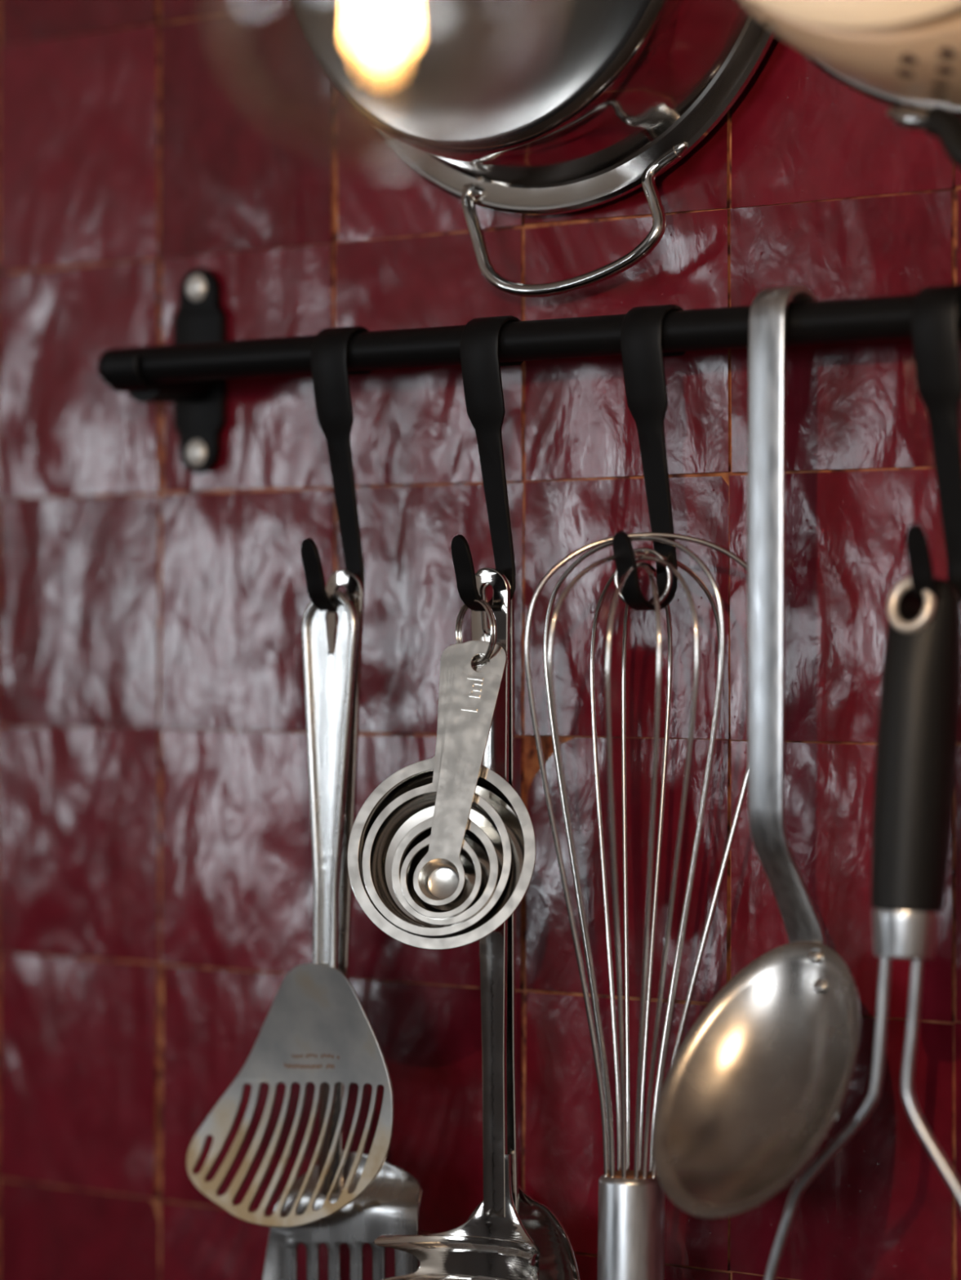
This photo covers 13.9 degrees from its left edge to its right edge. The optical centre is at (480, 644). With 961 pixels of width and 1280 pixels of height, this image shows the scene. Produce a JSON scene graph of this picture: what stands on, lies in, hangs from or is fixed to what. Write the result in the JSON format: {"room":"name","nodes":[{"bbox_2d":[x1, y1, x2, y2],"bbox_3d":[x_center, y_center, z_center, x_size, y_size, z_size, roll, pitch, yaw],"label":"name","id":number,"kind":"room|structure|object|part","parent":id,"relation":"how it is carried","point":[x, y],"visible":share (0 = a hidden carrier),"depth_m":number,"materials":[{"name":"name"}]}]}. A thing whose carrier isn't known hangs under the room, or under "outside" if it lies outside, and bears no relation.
{"room":"kitchen","nodes":[
{"label":"kitchen","id":0,"kind":"room"},
{"bbox_2d":[0,0,960,1279],"bbox_3d":[-0.179,0.250,1.779,5.200,2.600,0.110,0,0,40],"label":"wall","id":1,"kind":"structure","parent":0,"point":[157,876],"depth_m":1.60,"materials":[{"name":"tile"}]},
{"bbox_2d":[97,267,960,473],"bbox_3d":[0.142,-0.115,1.407,0.751,0.086,0.050,0,0,40],"label":"utensil rail","id":2,"kind":"object","parent":1,"relation":"attached to","point":[191,373],"visible":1,"depth_m":1.53,"materials":[{"name":"black powder-coated steel"},{"name":"steel screws"}]},
{"bbox_2d":[102,355,165,391],"bbox_3d":[-0.142,-0.112,1.626,0.020,0.014,0.021,0,0,40],"label":"end cap","id":3,"kind":"object","parent":2,"relation":"on","point":[123,373],"depth_m":1.62,"materials":[{"name":"black metal"}]},
{"bbox_3d":[-0.129,-0.109,1.641,0.022,0.018,0.034,0,0,40],"label":"bracket arm","id":4,"kind":"part","parent":2,"relation":"part of","materials":[{"name":"black metal"}]},
{"bbox_3d":[-0.118,-0.115,1.655,0.027,0.086,0.004,0,0,40],"label":"bracket plate","id":5,"kind":"part","parent":2,"relation":"part of","materials":[{"name":"black metal"}]},
{"bbox_2d":[300,325,372,612],"bbox_3d":[-0.058,-0.069,1.547,0.018,0.112,0.033,0,0,40],"label":"hook","id":6,"kind":"object","parent":2,"relation":"hanging from","point":[329,367],"visible":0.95,"depth_m":1.55,"materials":[{"name":"black metal"}]},
{"bbox_2d":[186,591,393,1226],"bbox_3d":[-0.076,0.105,1.557,0.110,0.252,0.005,0,0,40],"label":"slotted turner","id":7,"kind":"object","parent":6,"relation":"hanging from","point":[317,1029],"visible":1,"depth_m":1.54,"materials":[{"name":"silver metal"}]},
{"bbox_3d":[-0.077,0.178,1.557,0.109,0.105,0.004,0,0,40],"label":"blade","id":8,"kind":"part","parent":7,"relation":"part of","materials":[{"name":"silver metal"}]},
{"bbox_3d":[-0.058,0.054,1.543,0.027,0.148,0.002,0,0,40],"label":"handle","id":9,"kind":"part","parent":7,"relation":"part of","materials":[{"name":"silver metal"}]},
{"bbox_2d":[262,569,422,1279],"bbox_3d":[-0.054,0.137,1.549,0.085,0.333,0.013,0,0,40],"label":"slotted spatula","id":10,"kind":"object","parent":6,"relation":"hanging from","point":[390,1204],"visible":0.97,"depth_m":1.55,"materials":[{"name":"silver metal"}]},
{"bbox_3d":[-0.056,0.095,1.552,0.023,0.248,0.003,0,0,40],"label":"handle","id":11,"kind":"part","parent":10,"relation":"part of","materials":[{"name":"silver metal"}]},
{"bbox_3d":[-0.054,0.252,1.549,0.085,0.104,0.013,0,0,40],"label":"blade","id":12,"kind":"part","parent":10,"relation":"part of","materials":[{"name":"silver metal"}]},
{"bbox_2d":[450,315,523,611],"bbox_3d":[0.001,-0.069,1.497,0.018,0.112,0.033,0,0,40],"label":"hook","id":13,"kind":"object","parent":2,"relation":"hanging from","point":[481,365],"visible":0.96,"depth_m":1.50,"materials":[{"name":"black metal"}]},
{"bbox_2d":[373,567,540,1279],"bbox_3d":[-0.002,0.136,1.490,0.078,0.330,0.030,0,0,40],"label":"ladle","id":14,"kind":"object","parent":13,"relation":"hanging from","point":[494,1244],"visible":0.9,"depth_m":1.50,"materials":[{"name":"silver metal"}]},
{"bbox_3d":[0.003,0.094,1.503,0.018,0.247,0.003,0,0,40],"label":"handle","id":15,"kind":"part","parent":14,"relation":"part of","materials":[{"name":"silver metal"}]},
{"bbox_2d":[455,599,497,666],"bbox_3d":[-0.002,-0.004,1.491,0.003,0.026,0.026,0,0,-33],"label":"ring","id":16,"kind":"object","parent":13,"relation":"hanging from","point":[464,608],"visible":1,"depth_m":1.49,"materials":[{"name":"silver metal"}]},
{"bbox_2d":[362,642,511,936],"bbox_3d":[-0.015,0.054,1.483,0.058,0.110,0.026,0,0,13],"label":"measuring spoon","id":17,"kind":"object","parent":16,"relation":"hanging from","point":[415,806],"visible":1,"depth_m":1.49,"materials":[{"name":"metal"}]},
{"bbox_2d":[370,792,502,927],"bbox_3d":[-0.015,0.082,1.483,0.052,0.052,0.024,0,0,15],"label":"bowl","id":18,"kind":"object","parent":17,"relation":"on","point":[408,810],"depth_m":1.49,"materials":[{"name":"silver metal"}]},
{"bbox_2d":[346,644,536,950],"bbox_3d":[-0.013,0.057,1.485,0.073,0.114,0.030,0,0,13],"label":"measuring spoon","id":19,"kind":"object","parent":16,"relation":"hanging from","point":[494,788],"visible":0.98,"depth_m":1.48,"materials":[{"name":"metal"}]},
{"bbox_2d":[358,769,524,937],"bbox_3d":[-0.013,0.079,1.485,0.065,0.065,0.029,0,0,15],"label":"bowl","id":20,"kind":"object","parent":19,"relation":"on","point":[494,788],"depth_m":1.49,"materials":[{"name":"silver metal"}]},
{"bbox_2d":[400,641,489,919],"bbox_3d":[-0.011,0.051,1.480,0.033,0.104,0.026,0,0,19],"label":"measuring spoon","id":21,"kind":"object","parent":16,"relation":"hanging from","point":[470,861],"visible":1,"depth_m":1.48,"materials":[{"name":"metal"}]},
{"bbox_2d":[406,844,475,912],"bbox_3d":[-0.014,0.087,1.476,0.027,0.027,0.015,0,0,15],"label":"bowl","id":22,"kind":"object","parent":21,"relation":"on","point":[468,855],"depth_m":1.48,"materials":[{"name":"silver metal"}]},
{"bbox_2d":[391,642,498,925],"bbox_3d":[-0.012,0.052,1.481,0.042,0.106,0.026,0,0,13],"label":"measuring spoon","id":23,"kind":"object","parent":16,"relation":"hanging from","point":[477,838],"visible":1,"depth_m":1.48,"materials":[{"name":"metal"}]},
{"bbox_2d":[399,826,489,911],"bbox_3d":[-0.012,0.085,1.479,0.036,0.036,0.019,0,0,15],"label":"bowl","id":24,"kind":"object","parent":23,"relation":"on","point":[476,837],"depth_m":1.48,"materials":[{"name":"silver metal"}]},
{"bbox_2d":[413,640,506,906],"bbox_3d":[-0.008,0.048,1.479,0.020,0.099,0.032,0,0,40],"label":"measuring spoon","id":25,"kind":"object","parent":16,"relation":"hanging from","point":[439,877],"visible":1,"depth_m":1.48,"materials":[{"name":"metal"}]},
{"bbox_2d":[417,858,459,900],"bbox_3d":[-0.015,0.088,1.474,0.016,0.016,0.011,0,0,15],"label":"bowl","id":26,"kind":"object","parent":25,"relation":"on","point":[438,879],"depth_m":1.48,"materials":[{"name":"metal"}]},
{"bbox_2d":[466,569,579,1279],"bbox_3d":[0.015,0.140,1.508,0.065,0.338,0.012,0,0,40],"label":"serving spoon","id":27,"kind":"object","parent":13,"relation":"hanging from","point":[557,1260],"visible":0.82,"depth_m":1.50,"materials":[{"name":"silver metal"}]},
{"bbox_3d":[0.006,0.094,1.509,0.021,0.246,0.003,0,0,40],"label":"handle","id":28,"kind":"part","parent":27,"relation":"part of","materials":[{"name":"silver metal"}]},
{"bbox_2d":[466,1185,579,1279],"bbox_3d":[0.015,0.254,1.508,0.065,0.110,0.010,0,0,40],"label":"bowl","id":29,"kind":"object","parent":27,"relation":"on","point":[557,1260],"depth_m":1.50,"materials":[{"name":"silver metal"}]},
{"bbox_2d":[612,304,686,609],"bbox_3d":[0.061,-0.069,1.448,0.018,0.112,0.033,0,0,40],"label":"hook","id":30,"kind":"object","parent":2,"relation":"hanging from","point":[642,354],"visible":0.96,"depth_m":1.45,"materials":[{"name":"black metal"}]},
{"bbox_2d":[524,532,747,1279],"bbox_3d":[0.057,0.140,1.448,0.082,0.364,0.086,0,0,40],"label":"whisk","id":31,"kind":"object","parent":30,"relation":"hanging from","point":[631,1219],"visible":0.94,"depth_m":1.44,"materials":[{"name":"metal"}]},
{"bbox_3d":[0.055,0.259,1.452,0.026,0.127,0.026,0,0,40],"label":"handle","id":32,"kind":"part","parent":31,"relation":"part of","materials":[{"name":"metal"}]},
{"bbox_2d":[652,284,860,1219],"bbox_3d":[0.100,0.036,1.402,0.077,0.330,0.066,0,0,40],"label":"ladle","id":33,"kind":"object","parent":2,"relation":"hanging from","point":[762,1077],"visible":0.98,"depth_m":1.41,"materials":[{"name":"metal"}]},
{"bbox_2d":[652,941,860,1219],"bbox_3d":[0.099,0.154,1.400,0.077,0.094,0.062,0,0,40],"label":"bowl","id":34,"kind":"object","parent":33,"relation":"on","point":[762,1077],"depth_m":1.41,"materials":[{"name":"metal"}]},
{"bbox_3d":[0.111,-0.003,1.416,0.016,0.251,0.030,0,0,40],"label":"handle","id":35,"kind":"part","parent":33,"relation":"part of","materials":[{"name":"metal"}]},
{"bbox_2d":[905,284,960,605],"bbox_3d":[0.159,-0.069,1.366,0.018,0.112,0.033,0,0,40],"label":"hook","id":36,"kind":"object","parent":2,"relation":"hanging from","point":[935,337],"visible":1,"depth_m":1.37,"materials":[{"name":"black metal"}]},
{"bbox_2d":[764,577,960,1279],"bbox_3d":[0.141,0.114,1.370,0.109,0.276,0.038,0,0,40],"label":"potato masher","id":37,"kind":"object","parent":36,"relation":"hanging from","point":[917,744],"visible":1,"depth_m":1.36,"materials":[{"name":"black rubber"}]},
{"bbox_3d":[0.151,0.035,1.366,0.029,0.117,0.031,0,0,40],"label":"handle","id":38,"kind":"part","parent":37,"relation":"part of","materials":[{"name":"black plastic"}]},
{"bbox_2d":[290,0,774,297],"bbox_3d":[0.013,-0.292,1.503,0.244,0.317,0.050,0,0,40],"label":"steel pan","id":39,"kind":"object","parent":1,"relation":"hanging from","point":[620,91],"visible":0.96,"depth_m":1.48,"materials":[{"name":"grey metal"}]},
{"bbox_3d":[0.032,-0.160,1.508,0.105,0.054,0.012,0,0,40],"label":"loop handle","id":40,"kind":"part","parent":39,"relation":"part of","materials":[{"name":"silver metal"}]},
{"bbox_2d":[736,0,960,168],"bbox_3d":[0.152,-0.293,1.302,0.256,0.282,0.076,0,0,40],"label":"colander","id":41,"kind":"object","parent":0,"point":[860,44],"visible":1,"depth_m":1.30,"materials":[{"name":"beige metal"}]},
{"bbox_3d":[0.180,-0.168,1.314,0.075,0.031,0.015,0,0,40],"label":"handle","id":42,"kind":"part","parent":41,"relation":"part of","materials":[{"name":"black rubber"}]},
{"bbox_3d":[-1.815,-1.075,-0.177,5.400,0.050,5.209,0,0,40],"label":"ceiling","id":43,"kind":"structure","parent":0,"visible":0},
{"bbox_2d":[208,0,555,169],"bbox_3d":[-0.024,-0.583,0.955,0.092,0.935,0.092,0,0,40],"label":"pendant lamp","id":44,"kind":"object","parent":43,"relation":"hanging from","point":[510,101],"visible":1,"depth_m":0.95,"materials":[{"name":"clear glass"}]}
]}

